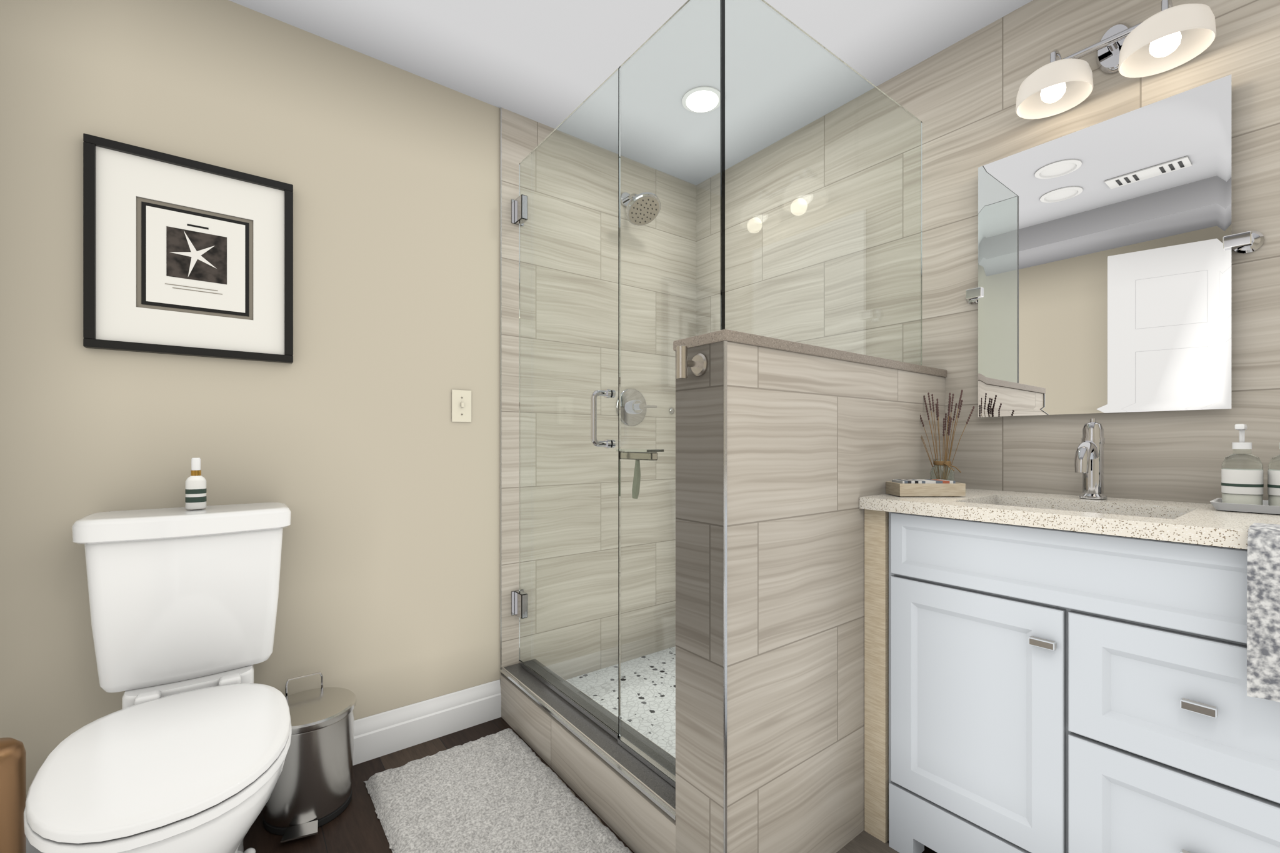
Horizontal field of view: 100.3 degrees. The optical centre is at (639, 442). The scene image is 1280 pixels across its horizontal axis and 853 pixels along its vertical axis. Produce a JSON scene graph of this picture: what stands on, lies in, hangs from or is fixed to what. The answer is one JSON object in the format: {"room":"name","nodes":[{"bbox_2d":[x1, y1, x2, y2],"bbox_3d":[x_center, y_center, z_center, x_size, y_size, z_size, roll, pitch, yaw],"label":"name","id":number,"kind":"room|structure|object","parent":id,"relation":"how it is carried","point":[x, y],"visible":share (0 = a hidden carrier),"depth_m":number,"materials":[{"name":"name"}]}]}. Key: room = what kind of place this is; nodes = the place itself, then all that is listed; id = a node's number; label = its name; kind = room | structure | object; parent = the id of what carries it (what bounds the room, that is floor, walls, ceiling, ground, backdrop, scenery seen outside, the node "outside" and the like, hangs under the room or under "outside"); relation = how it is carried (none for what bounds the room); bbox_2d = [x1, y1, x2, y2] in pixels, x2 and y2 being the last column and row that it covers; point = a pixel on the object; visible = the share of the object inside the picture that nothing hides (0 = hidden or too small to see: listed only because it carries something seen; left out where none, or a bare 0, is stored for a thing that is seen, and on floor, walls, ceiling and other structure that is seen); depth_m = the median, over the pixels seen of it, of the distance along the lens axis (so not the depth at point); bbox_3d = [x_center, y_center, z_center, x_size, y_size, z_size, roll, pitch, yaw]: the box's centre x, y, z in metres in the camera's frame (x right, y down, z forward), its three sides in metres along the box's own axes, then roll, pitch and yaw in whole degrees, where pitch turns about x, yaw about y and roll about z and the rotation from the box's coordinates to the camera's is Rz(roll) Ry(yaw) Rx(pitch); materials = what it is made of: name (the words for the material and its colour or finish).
{"room":"bathroom","nodes":[
{"label":"bathroom","id":0,"kind":"room"},
{"bbox_2d":[0,0,499,798],"bbox_3d":[-0.664,-0.115,1.923,2.420,2.270,0.050,0,0,-37],"label":"wall","id":1,"kind":"structure","parent":0,"point":[358,452],"depth_m":1.60,"materials":[{"name":"beige paint"}]},
{"bbox_2d":[83,133,293,363],"bbox_3d":[-1.206,-0.499,1.457,0.435,0.526,0.028,0,0,-37],"label":"picture frame","id":2,"kind":"object","parent":1,"relation":"attached to","point":[162,277],"visible":1,"depth_m":1.44,"materials":[{"name":"black"}]},
{"bbox_2d":[26,679,501,852],"bbox_3d":[-1.043,0.953,1.592,1.316,0.134,0.016,0,0,-37],"label":"baseboard","id":3,"kind":"structure","parent":1,"relation":"attached to","point":[385,733],"depth_m":1.82,"materials":[{"name":"white wood"}]},
{"bbox_2d":[451,389,471,422],"bbox_3d":[-0.633,-0.130,1.904,0.070,0.114,0.014,0,0,-37],"label":"switch plate","id":4,"kind":"object","parent":1,"relation":"attached to","point":[461,405],"visible":1,"depth_m":1.90,"materials":[{"name":"beige plastic"}]},
{"bbox_2d":[500,106,554,685],"bbox_3d":[-0.123,-0.115,2.299,1.003,2.270,0.009,0,0,-37],"label":"tile","id":5,"kind":"structure","parent":1,"relation":"attached to","point":[522,137],"depth_m":2.02,"materials":[{"name":"beige tile"}]},
{"bbox_2d":[243,716,937,852],"bbox_3d":[0.118,1.045,0.899,2.420,0.050,2.626,0,0,-37],"label":"floor","id":6,"kind":"structure","parent":0,"point":[355,826],"depth_m":1.42,"materials":[{"name":"brown wood"}]},
{"bbox_2d":[0,737,26,852],"bbox_3d":[-1.354,0.756,1.105,0.112,0.528,0.112,0,0,-37],"label":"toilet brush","id":7,"kind":"object","parent":6,"relation":"on","point":[12,782],"visible":0.96,"depth_m":1.11,"materials":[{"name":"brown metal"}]},
{"bbox_2d":[23,502,291,852],"bbox_3d":[-0.980,0.597,1.153,0.414,0.847,0.773,0,0,-37],"label":"toilet","id":8,"kind":"object","parent":6,"relation":"on","point":[185,749],"visible":1,"depth_m":1.21,"materials":[{"name":"white ceramic"}]},
{"bbox_2d":[185,458,206,509],"bbox_3d":[-1.151,0.106,1.386,0.043,0.132,0.043,0,0,-37],"label":"bottle","id":9,"kind":"object","parent":8,"relation":"on","point":[195,492],"visible":1,"depth_m":1.37,"materials":[{"name":"white"}]},
{"bbox_2d":[263,671,356,843],"bbox_3d":[-0.913,0.855,1.477,0.232,0.330,0.272,0,0,-37],"label":"trash can","id":10,"kind":"object","parent":6,"relation":"on","point":[311,794],"visible":0.83,"depth_m":1.41,"materials":[{"name":"silver metal"}]},
{"bbox_2d":[364,728,632,852],"bbox_3d":[-0.373,1.002,1.397,0.478,0.034,0.882,0,0,-37],"label":"bath rug","id":11,"kind":"object","parent":6,"relation":"on","point":[507,790],"visible":1,"depth_m":1.46,"materials":[{"name":"grey fabric"}]},
{"bbox_2d":[500,663,675,852],"bbox_3d":[-0.161,0.930,1.643,0.152,0.180,0.989,0,0,-37],"label":"shower curb","id":12,"kind":"object","parent":6,"relation":"on","point":[627,797],"visible":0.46,"depth_m":1.50,"materials":[{"name":"beige tile"}]},
{"bbox_2d":[511,0,921,788],"bbox_3d":[0.204,-0.105,1.872,0.996,1.889,1.068,0,0,-37],"label":"shower enclosure","id":13,"kind":"object","parent":12,"relation":"on","point":[692,167],"visible":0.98,"depth_m":1.46,"materials":[{"name":"clear glass"}]},
{"bbox_2d":[859,488,1279,852],"bbox_3d":[1.025,0.581,1.207,0.501,0.878,0.842,0,0,-37],"label":"bathroom vanity","id":14,"kind":"object","parent":6,"relation":"on","point":[1053,674],"visible":1,"depth_m":1.08,"materials":[{"name":"white wood"}]},
{"bbox_2d":[885,479,965,496],"bbox_3d":[0.760,0.120,1.427,0.170,0.039,0.080,0,0,0],"label":"box","id":15,"kind":"object","parent":14,"relation":"on","point":[920,487],"visible":0.98,"depth_m":1.39,"materials":[{"name":"brown wood"}]},
{"bbox_2d":[920,389,974,481],"bbox_3d":[0.870,-0.007,1.551,0.106,0.293,0.196,0,0,-37],"label":"vase","id":16,"kind":"object","parent":14,"relation":"on","point":[942,469],"visible":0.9,"depth_m":1.53,"materials":[{"name":"clear glass"}]},
{"bbox_2d":[1074,418,1106,499],"bbox_3d":[1.107,0.040,1.319,0.136,0.200,0.054,0,0,-37],"label":"faucet","id":17,"kind":"object","parent":14,"relation":"on","point":[1089,462],"visible":0.98,"depth_m":1.32,"materials":[{"name":"silver metal"}]},
{"bbox_2d":[1210,423,1279,514],"bbox_3d":[1.314,0.051,1.064,0.150,0.178,0.235,0,0,-37],"label":"soap dispenser","id":18,"kind":"object","parent":14,"relation":"on","point":[1242,480],"visible":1,"depth_m":1.10,"materials":[{"name":"white plastic"}]},
{"bbox_2d":[1246,522,1279,702],"bbox_3d":[1.056,0.268,0.814,0.128,0.264,0.166,0,0,-37],"label":"towel","id":19,"kind":"object","parent":14,"relation":"hanging from","point":[1263,624],"visible":1,"depth_m":0.83,"materials":[{"name":"grey fabric"}]},
{"bbox_2d":[228,0,1033,128],"bbox_3d":[0.118,-1.210,0.899,2.420,0.180,2.626,0,0,-37],"label":"ceiling","id":20,"kind":"structure","parent":0,"point":[554,64],"depth_m":1.63,"materials":[{"name":"white paint"}]},
{"bbox_2d":[726,341,944,852],"bbox_3d":[0.526,0.407,1.452,1.000,1.226,0.150,0,0,-37],"label":"wall","id":21,"kind":"structure","parent":0,"point":[817,447],"depth_m":1.25,"materials":[{"name":"beige tile"}]},
{"bbox_2d":[675,340,726,852],"bbox_3d":[0.128,0.407,1.145,0.006,1.226,0.154,0,0,-37],"label":"tiled wall","id":22,"kind":"structure","parent":21,"relation":"attached to","point":[700,614],"depth_m":1.14,"materials":[{"name":"beige tile"}]},
{"bbox_2d":[676,345,708,379],"bbox_3d":[0.103,-0.166,1.122,0.063,0.068,0.048,0,0,-37],"label":"robe hook","id":23,"kind":"object","parent":22,"relation":"attached to","point":[698,364],"visible":1,"depth_m":1.11,"materials":[{"name":"silver metal"}]},
{"bbox_2d":[673,329,946,377],"bbox_3d":[0.523,-0.218,1.449,1.008,0.024,0.163,0,0,-37],"label":"cap","id":24,"kind":"object","parent":21,"relation":"on","point":[737,337],"visible":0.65,"depth_m":1.23,"materials":[{"name":"beige stone"}]},
{"bbox_2d":[876,0,1279,503],"bbox_3d":[1.074,-0.115,1.599,0.050,2.270,2.576,0,0,-37],"label":"tiled wall","id":25,"kind":"structure","parent":0,"point":[958,99],"depth_m":1.43,"materials":[{"name":"beige tile"}]},
{"bbox_2d":[965,74,1264,417],"bbox_3d":[1.169,-0.447,1.395,0.044,0.743,0.599,0,0,-37],"label":"wall mirror","id":26,"kind":"object","parent":25,"relation":"attached to","point":[1104,264],"visible":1,"depth_m":1.34,"materials":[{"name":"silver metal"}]},
{"bbox_2d":[1015,0,1216,119],"bbox_3d":[1.147,-0.978,1.314,0.178,0.179,0.370,0,0,-37],"label":"sconce","id":27,"kind":"object","parent":25,"relation":"attached to","point":[1169,36],"visible":1,"depth_m":1.30,"materials":[{"name":"white glass"}]}
]}

